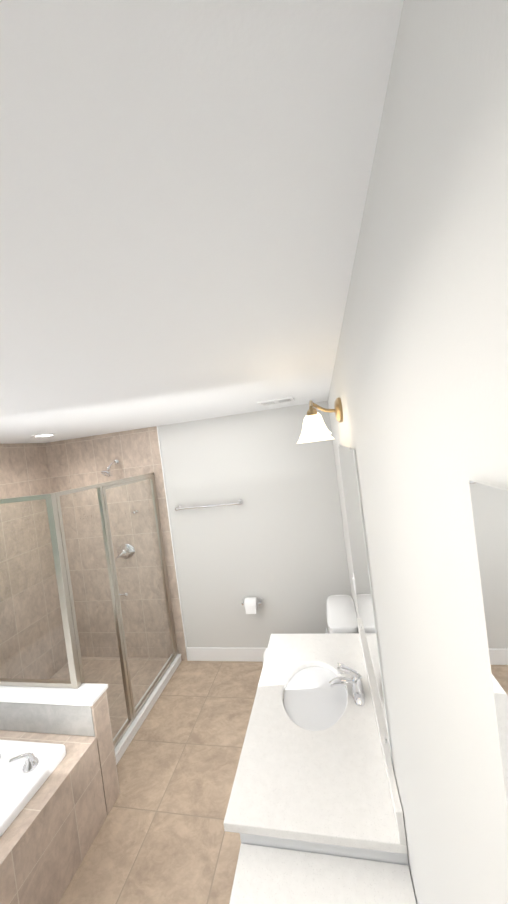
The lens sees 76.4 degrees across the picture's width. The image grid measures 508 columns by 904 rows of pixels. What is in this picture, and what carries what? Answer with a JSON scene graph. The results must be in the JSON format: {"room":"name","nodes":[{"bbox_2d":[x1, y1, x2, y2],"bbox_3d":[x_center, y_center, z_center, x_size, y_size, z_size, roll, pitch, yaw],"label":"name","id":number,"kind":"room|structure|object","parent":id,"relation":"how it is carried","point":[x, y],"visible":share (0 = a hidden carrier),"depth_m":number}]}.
{"room":"bathroom","nodes":[
{"label":"bathroom","id":0,"kind":"room"},
{"bbox_2d":[58,661,262,903],"bbox_3d":[-1.039,2.288,0.737,3.321,0.100,5.484,-7,1,12],"label":"floor","id":1,"kind":"structure","parent":0,"point":[162,836],"depth_m":1.98},
{"bbox_2d":[0,730,106,903],"bbox_3d":[-1.812,1.996,1.210,1.450,0.659,1.795,-7,1,12],"label":"tub","id":2,"kind":"object","parent":1,"relation":"on","point":[53,814],"visible":1,"depth_m":1.67},
{"bbox_2d":[1,691,119,814],"bbox_3d":[-1.614,1.943,2.155,1.439,0.685,0.124,-7,1,12],"label":"wall","id":3,"kind":"structure","parent":1,"relation":"on","point":[104,736],"depth_m":2.00},
{"bbox_2d":[0,702,94,736],"bbox_3d":[-1.664,1.703,2.089,1.427,0.193,0.006,-7,1,12],"label":"backsplash","id":4,"kind":"structure","parent":3,"relation":"attached to","point":[54,719],"depth_m":2.01},
{"bbox_2d":[0,683,107,705],"bbox_3d":[-1.655,1.590,2.146,1.449,0.024,0.154,-7,1,12],"label":"sill","id":5,"kind":"structure","parent":3,"relation":"on","point":[86,694],"depth_m":2.04},
{"bbox_2d":[0,473,181,764],"bbox_3d":[-1.627,1.288,2.818,1.300,1.968,1.301,-7,1,12],"label":"shower","id":6,"kind":"object","parent":1,"relation":"on","point":[136,687],"visible":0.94,"depth_m":2.53},
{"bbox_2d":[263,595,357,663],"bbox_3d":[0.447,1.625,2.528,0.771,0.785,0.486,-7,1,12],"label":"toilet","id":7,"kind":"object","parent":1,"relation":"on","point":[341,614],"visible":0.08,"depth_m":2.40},
{"bbox_2d":[224,784,416,903],"bbox_3d":[0.182,1.652,0.704,0.541,0.854,2.708,-7,1,12],"label":"bathroom vanity","id":8,"kind":"object","parent":1,"relation":"on","point":[271,868],"depth_m":0.97},
{"bbox_2d":[224,634,406,849],"bbox_3d":[0.281,1.181,1.521,0.568,0.030,1.055,-7,1,12],"label":"countertop","id":9,"kind":"structure","parent":8,"relation":"on","point":[290,781],"depth_m":1.20},
{"bbox_2d":[280,666,347,729],"bbox_3d":[0.307,1.268,1.571,0.339,0.175,0.466,-7,1,12],"label":"sink","id":10,"kind":"object","parent":9,"relation":"in","point":[308,701],"depth_m":1.55},
{"bbox_2d":[328,662,367,705],"bbox_3d":[0.435,1.076,1.536,0.160,0.140,0.160,-7,1,12],"label":"faucet","id":11,"kind":"object","parent":9,"relation":"on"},
{"bbox_2d":[0,0,403,443],"bbox_3d":[-1.358,-0.227,0.698,3.321,0.100,5.484,-7,1,12],"label":"ceiling","id":12,"kind":"structure","parent":0,"point":[184,184],"depth_m":0.43},
{"bbox_2d":[31,434,56,436],"bbox_3d":[-1.830,-0.144,2.809,0.190,0.009,0.190,-7,1,12],"label":"recessed light","id":13,"kind":"object","parent":12,"relation":"in","point":[42,435],"visible":1,"depth_m":2.79},
{"bbox_2d":[257,396,294,405],"bbox_3d":[0.172,-0.391,2.500,0.270,0.014,0.210,-7,1,12],"label":"ceiling vent","id":14,"kind":"object","parent":12,"relation":"in","point":[276,401],"visible":1,"depth_m":2.46},
{"bbox_2d":[158,401,351,647],"bbox_3d":[-0.659,0.921,3.343,3.321,2.435,0.120,-7,1,12],"label":"wall","id":15,"kind":"structure","parent":0,"point":[275,540],"depth_m":3.14},
{"bbox_2d":[45,426,186,660],"bbox_3d":[-1.498,1.027,3.452,1.355,2.434,0.012,-7,1,12],"label":"wall tile","id":16,"kind":"structure","parent":15,"relation":"attached to","point":[78,462],"depth_m":3.43},
{"bbox_2d":[100,459,118,476],"bbox_3d":[-1.482,0.168,3.298,0.123,0.176,0.211,-7,1,12],"label":"shower head","id":17,"kind":"object","parent":16,"relation":"attached to","point":[107,472],"visible":1,"depth_m":3.25},
{"bbox_2d":[116,543,134,558],"bbox_3d":[-1.362,1.052,3.377,0.210,0.168,0.081,-7,1,12],"label":"shower valve","id":18,"kind":"object","parent":16,"relation":"attached to","point":[123,549],"depth_m":3.39},
{"bbox_2d":[156,426,187,660],"bbox_3d":[-0.834,0.945,3.311,0.012,2.434,0.014,-7,1,12],"label":"trim","id":19,"kind":"structure","parent":15,"relation":"attached to","point":[172,540],"depth_m":3.31},
{"bbox_2d":[175,499,242,510],"bbox_3d":[-0.454,0.530,3.180,0.700,0.060,0.083,-7,1,12],"label":"towel rail","id":20,"kind":"object","parent":15,"relation":"attached to","point":[180,507],"visible":1,"depth_m":3.15},
{"bbox_2d":[186,647,266,661],"bbox_3d":[0.138,1.982,3.154,1.710,0.135,0.014,-7,1,12],"label":"baseboard","id":21,"kind":"structure","parent":15,"relation":"attached to","point":[222,654],"depth_m":3.24},
{"bbox_2d":[241,597,263,613],"bbox_3d":[-0.022,1.464,3.108,0.214,0.127,0.127,-7,1,12],"label":"paper holder","id":22,"kind":"object","parent":15,"relation":"attached to","point":[250,604],"visible":1,"depth_m":3.06},
{"bbox_2d":[328,0,507,903],"bbox_3d":[0.508,0.808,1.127,0.120,2.435,3.739,-7,1,12],"label":"wall","id":23,"kind":"structure","parent":0,"point":[419,384],"depth_m":0.31},
{"bbox_2d":[297,397,342,443],"bbox_3d":[0.296,-0.143,1.463,0.199,0.182,0.548,-7,1,12],"label":"wall sconce","id":24,"kind":"object","parent":23,"relation":"attached to","point":[314,429],"visible":1,"depth_m":1.24},
{"bbox_2d":[338,444,393,768],"bbox_3d":[0.482,0.497,1.506,0.008,1.071,0.931,-7,1,12],"label":"mirror","id":25,"kind":"object","parent":23,"relation":"attached to","point":[356,529],"visible":1,"depth_m":1.26},
{"bbox_2d":[356,618,406,845],"bbox_3d":[0.372,1.119,0.649,0.020,0.098,2.720,-7,1,12],"label":"backsplash","id":26,"kind":"structure","parent":23,"relation":"attached to","point":[397,812],"depth_m":1.14},
{"bbox_2d":[469,480,507,809],"bbox_3d":[0.125,0.567,-0.227,0.008,1.076,0.949,-7,1,12],"label":"mirror","id":27,"kind":"object","parent":23,"relation":"attached to","point":[489,501],"visible":1,"depth_m":0.21},
{"bbox_3d":[-2.402,1.152,2.752,0.120,2.435,1.757,-7,1,12],"label":"wall","id":28,"kind":"structure","parent":0,"visible":0},
{"bbox_2d":[0,443,67,678],"bbox_3d":[-2.303,1.137,2.910,0.012,2.434,1.404,-7,1,12],"label":"wall tile","id":29,"kind":"structure","parent":28,"relation":"attached to","point":[24,469],"depth_m":3.20}
]}

